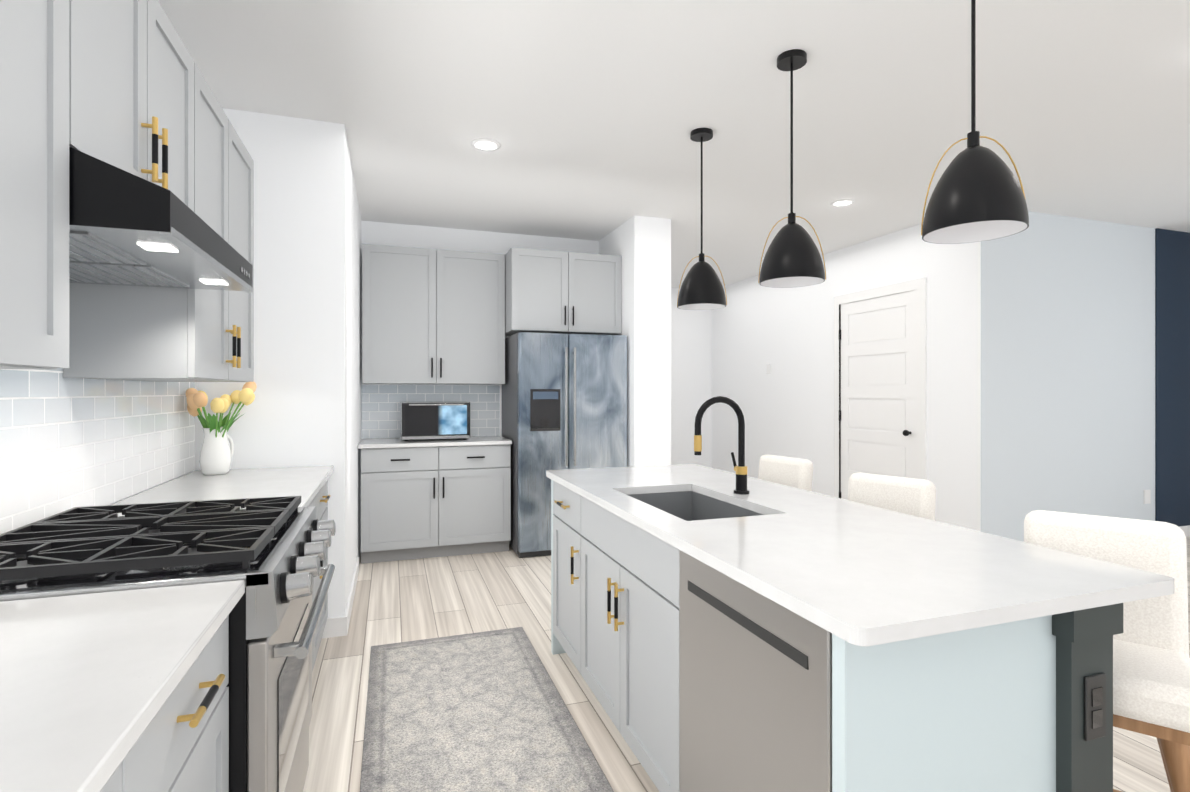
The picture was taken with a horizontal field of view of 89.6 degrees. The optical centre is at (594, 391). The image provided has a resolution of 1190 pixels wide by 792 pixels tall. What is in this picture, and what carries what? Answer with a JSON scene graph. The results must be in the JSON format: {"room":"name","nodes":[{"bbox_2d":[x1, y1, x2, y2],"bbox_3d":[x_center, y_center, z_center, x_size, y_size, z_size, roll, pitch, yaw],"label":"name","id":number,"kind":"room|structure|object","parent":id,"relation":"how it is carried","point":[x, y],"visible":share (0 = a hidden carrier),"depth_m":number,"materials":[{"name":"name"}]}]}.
{"room":"kitchen","nodes":[
{"label":"kitchen","id":0,"kind":"room"},
{"bbox_2d":[109,471,192,504],"bbox_3d":[-0.994,-0.066,-0.235,0.160,2.750,6.780,0,0,-19],"label":"wall","id":1,"kind":"structure","parent":0,"point":[148,489],"depth_m":2.44,"materials":[{"name":"white paint"}]},
{"bbox_2d":[0,0,99,378],"bbox_3d":[-1.024,-0.546,0.651,0.338,1.008,1.096,0,0,-19],"label":"upper cabinet","id":2,"kind":"object","parent":1,"relation":"attached to","point":[50,49],"depth_m":1.09,"materials":[{"name":"grey paint"}]},
{"bbox_2d":[0,368,194,533],"bbox_3d":[-0.948,0.036,-0.114,0.005,0.714,6.579,0,0,-19],"label":"backsplash","id":3,"kind":"structure","parent":1,"relation":"attached to","point":[67,444],"depth_m":1.91,"materials":[{"name":"tile"}]},
{"bbox_2d":[100,0,199,216],"bbox_3d":[-1.306,-0.765,1.478,0.338,0.570,0.775,0,0,-19],"label":"upper cabinet","id":4,"kind":"object","parent":1,"relation":"attached to","point":[122,85],"depth_m":1.53,"materials":[{"name":"grey paint"}]},
{"bbox_2d":[69,147,252,292],"bbox_3d":[-1.227,-0.398,1.505,0.506,0.158,0.767,0,0,-19],"label":"range hood","id":5,"kind":"object","parent":1,"relation":"attached to","point":[126,228],"visible":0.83,"depth_m":1.32,"materials":[{"name":"black metal"}]},
{"bbox_2d":[100,72,253,381],"bbox_3d":[-1.561,-0.546,2.229,0.338,1.008,0.930,0,0,-19],"label":"upper cabinet","id":6,"kind":"object","parent":1,"relation":"attached to","point":[158,334],"depth_m":2.04,"materials":[{"name":"grey paint"}]},
{"bbox_2d":[194,108,360,617],"bbox_3d":[-2.089,-0.065,4.066,0.860,2.750,2.070,0,0,-19],"label":"wall","id":7,"kind":"structure","parent":0,"point":[303,409],"depth_m":3.17,"materials":[{"name":"white paint"}]},
{"bbox_2d":[322,617,341,637],"bbox_3d":[-1.682,1.260,3.104,0.690,0.100,0.013,0,0,-19],"label":"baseboard","id":8,"kind":"structure","parent":7,"relation":"attached to","point":[336,626],"depth_m":3.19,"materials":[{"name":"white"}]},
{"bbox_2d":[342,557,358,635],"bbox_3d":[-1.537,1.260,3.798,0.014,0.100,1.234,0,0,-19],"label":"baseboard","id":9,"kind":"structure","parent":7,"relation":"attached to","point":[345,619],"depth_m":3.50,"materials":[{"name":"white"}]},
{"bbox_2d":[361,221,598,438],"bbox_3d":[-0.988,-0.064,5.455,2.120,2.750,0.150,0,0,-19],"label":"wall","id":10,"kind":"structure","parent":0,"point":[393,234],"depth_m":5.30,"materials":[{"name":"white paint"}]},
{"bbox_2d":[362,383,499,437],"bbox_3d":[-1.415,0.156,5.227,1.164,0.479,0.005,0,0,-19],"label":"backsplash","id":11,"kind":"structure","parent":10,"relation":"attached to","point":[380,402],"depth_m":5.19,"materials":[{"name":"tile"}]},
{"bbox_2d":[362,244,505,383],"bbox_3d":[-1.354,-0.617,5.064,1.135,1.104,0.338,0,0,-19],"label":"upper cabinet","id":12,"kind":"object","parent":10,"relation":"attached to","point":[434,316],"depth_m":4.89,"materials":[{"name":"grey paint"}]},
{"bbox_2d":[506,247,621,336],"bbox_3d":[-0.318,-0.834,5.279,0.957,0.669,0.600,0,0,-19],"label":"upper cabinet","id":13,"kind":"object","parent":10,"relation":"attached to","point":[548,291],"depth_m":4.99,"materials":[{"name":"grey paint"}]},
{"bbox_2d":[599,215,670,466],"bbox_3d":[-0.025,-0.064,6.428,0.330,2.750,3.130,0,0,-19],"label":"wall","id":14,"kind":"structure","parent":0,"point":[641,245],"depth_m":4.96,"materials":[{"name":"white paint"}]},
{"bbox_2d":[158,0,1189,287],"bbox_3d":[2.352,-1.470,3.107,8.650,0.060,10.950,0,0,-19],"label":"ceiling","id":15,"kind":"structure","parent":0,"point":[588,114],"depth_m":2.99,"materials":[{"name":"white paint"}]},
{"bbox_2d":[471,138,500,150],"bbox_3d":[-0.635,-1.435,3.490,0.170,0.010,0.170,0,0,-19],"label":"recessed light","id":16,"kind":"object","parent":15,"relation":"in","point":[482,144],"visible":1,"depth_m":3.48,"materials":[{"name":"white"}]},
{"bbox_2d":[677,128,726,309],"bbox_3d":[0.593,-0.955,3.326,0.268,0.970,0.268,0,0,-19],"label":"pendant light","id":17,"kind":"object","parent":15,"relation":"hanging from","point":[701,288],"visible":1,"depth_m":3.26,"materials":[{"name":"black metal"}]},
{"bbox_2d":[758,49,825,287],"bbox_3d":[0.847,-0.955,2.579,0.268,0.970,0.268,0,0,-19],"label":"pendant light","id":18,"kind":"object","parent":15,"relation":"hanging from","point":[792,258],"visible":1,"depth_m":2.52,"materials":[{"name":"black metal"}]},
{"bbox_2d":[831,199,854,206],"bbox_3d":[1.884,-1.434,4.559,0.170,0.010,0.170,0,0,-19],"label":"recessed light","id":19,"kind":"object","parent":15,"relation":"in","point":[841,202],"visible":0.98,"depth_m":4.55,"materials":[{"name":"white"}]},
{"bbox_2d":[921,0,1028,243],"bbox_3d":[1.121,-0.955,1.774,0.268,0.970,0.268,0,0,-19],"label":"pendant light","id":20,"kind":"object","parent":15,"relation":"hanging from","point":[978,195],"visible":1,"depth_m":1.72,"materials":[{"name":"black metal"}]},
{"bbox_2d":[671,288,711,467],"bbox_3d":[0.640,-0.064,8.228,2.090,2.750,0.150,0,0,-19],"label":"wall","id":21,"kind":"structure","parent":0,"point":[691,362],"depth_m":8.38,"materials":[{"name":"white paint"}]},
{"bbox_2d":[303,536,1189,791],"bbox_3d":[2.352,1.340,3.106,8.650,0.060,10.950,0,0,-19],"label":"floor","id":22,"kind":"structure","parent":0,"point":[399,601],"depth_m":3.10,"materials":[{"name":"brown wood"}]},
{"bbox_2d":[108,718,159,791],"bbox_3d":[-0.811,0.867,0.445,0.609,0.886,0.571,0,0,-19],"label":"base cabinet","id":23,"kind":"object","parent":22,"relation":"on","point":[142,772],"depth_m":0.82,"materials":[{"name":"grey paint"}]},
{"bbox_2d":[0,496,335,791],"bbox_3d":[-1.107,0.826,1.546,0.755,0.967,0.771,0,0,-19],"label":"range","id":24,"kind":"object","parent":22,"relation":"on","point":[270,552],"visible":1,"depth_m":1.35,"materials":[{"name":"black metal"}]},
{"bbox_2d":[160,618,228,791],"bbox_3d":[-0.958,0.867,0.875,0.609,0.886,0.581,0,0,-19],"label":"base cabinet","id":25,"kind":"object","parent":22,"relation":"on","point":[194,728],"depth_m":1.06,"materials":[{"name":"grey paint"}]},
{"bbox_2d":[0,580,244,791],"bbox_3d":[-0.374,0.409,-0.795,0.639,0.030,4.120,0,0,-19],"label":"countertop","id":26,"kind":"structure","parent":25,"relation":"on","point":[85,678],"depth_m":0.85,"materials":[{"name":"white stone"}]},
{"bbox_2d":[308,494,319,670],"bbox_3d":[-1.418,0.867,2.227,0.609,0.886,0.706,0,0,-19],"label":"base cabinet","id":27,"kind":"object","parent":22,"relation":"on","point":[316,580],"depth_m":2.75,"materials":[{"name":"grey paint"}]},
{"bbox_2d":[320,482,330,642],"bbox_3d":[-1.604,0.868,2.772,0.609,0.886,0.687,0,0,-19],"label":"base cabinet","id":28,"kind":"object","parent":22,"relation":"on","point":[324,497],"depth_m":3.04,"materials":[{"name":"grey paint"}]},
{"bbox_2d":[112,466,333,516],"bbox_3d":[-1.495,0.409,2.500,0.639,0.030,1.272,0,0,-19],"label":"countertop","id":29,"kind":"structure","parent":28,"relation":"on","point":[306,482],"depth_m":2.49,"materials":[{"name":"white stone"}]},
{"bbox_2d":[185,382,256,474],"bbox_3d":[-1.791,0.171,2.880,0.308,0.447,0.331,0,0,-19],"label":"vase","id":30,"kind":"object","parent":29,"relation":"on","point":[216,452],"visible":1,"depth_m":2.83,"materials":[{"name":"white ceramic"}]},
{"bbox_2d":[358,435,511,563],"bbox_3d":[-1.313,0.853,4.926,1.157,0.915,0.627,0,0,-19],"label":"base cabinet","id":31,"kind":"object","parent":22,"relation":"on","point":[426,498],"visible":1,"depth_m":4.67,"materials":[{"name":"grey paint"}]},
{"bbox_2d":[400,401,469,440],"bbox_3d":[-1.327,0.240,4.961,0.540,0.310,0.447,0,0,-19],"label":"microwave","id":32,"kind":"object","parent":31,"relation":"on","point":[420,420],"visible":1,"depth_m":4.78,"materials":[{"name":"black metal"}]},
{"bbox_2d":[360,627,613,791],"bbox_3d":[-0.377,1.305,2.024,0.785,0.008,2.460,0,0,-19],"label":"rug","id":33,"kind":"object","parent":22,"relation":"on","point":[487,711],"visible":1,"depth_m":2.35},
{"bbox_2d":[502,332,626,557],"bbox_3d":[-0.276,0.423,5.148,0.910,1.775,0.834,0,0,-19],"label":"fridge","id":34,"kind":"object","parent":22,"relation":"on","point":[564,401],"visible":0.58,"depth_m":4.78,"materials":[{"name":"grey metal"}]},
{"bbox_2d":[758,454,813,490],"bbox_3d":[0.843,0.821,2.948,0.423,0.987,0.457,0,0,-29],"label":"stool","id":35,"kind":"object","parent":22,"relation":"on","point":[792,472],"visible":0.19,"depth_m":2.95,"materials":[{"name":"fabric"}]},
{"bbox_2d":[546,476,1122,791],"bbox_3d":[0.414,0.867,2.141,0.706,0.885,2.144,0,0,-19],"label":"kitchen island","id":36,"kind":"object","parent":22,"relation":"on","point":[718,630],"depth_m":1.24,"materials":[{"name":"grey"}]},
{"bbox_2d":[546,464,1173,651],"bbox_3d":[0.491,0.410,2.134,0.840,0.030,2.130,0,0,-19],"label":"island countertop","id":37,"kind":"structure","parent":36,"relation":"on","point":[881,576],"depth_m":1.37,"materials":[{"name":"white stone"}]},
{"bbox_2d":[847,472,935,520],"bbox_3d":[1.046,0.821,2.243,0.423,0.987,0.457,0,0,-39],"label":"stool","id":38,"kind":"object","parent":22,"relation":"on","point":[912,496],"visible":0.1,"depth_m":2.27,"materials":[{"name":"fabric"}]},
{"bbox_2d":[1024,510,1189,791],"bbox_3d":[1.250,0.821,1.471,0.458,0.987,0.423,0,0,37],"label":"stool","id":39,"kind":"object","parent":22,"relation":"on","point":[1151,677],"visible":0.5,"depth_m":1.45,"materials":[{"name":"fabric"}]},
{"bbox_2d":[712,211,1189,541],"bbox_3d":[3.786,-0.064,7.127,3.343,2.750,4.262,0,0,-19],"label":"wall","id":40,"kind":"structure","parent":0,"point":[1003,386],"depth_m":5.16,"materials":[{"name":"white paint"}]},
{"bbox_2d":[1179,525,1189,536],"bbox_3d":[4.434,1.261,5.101,3.104,0.100,0.013,0,0,-19],"label":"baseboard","id":41,"kind":"structure","parent":40,"relation":"attached to","point":[1186,529],"depth_m":5.40,"materials":[{"name":"white"}]}
]}

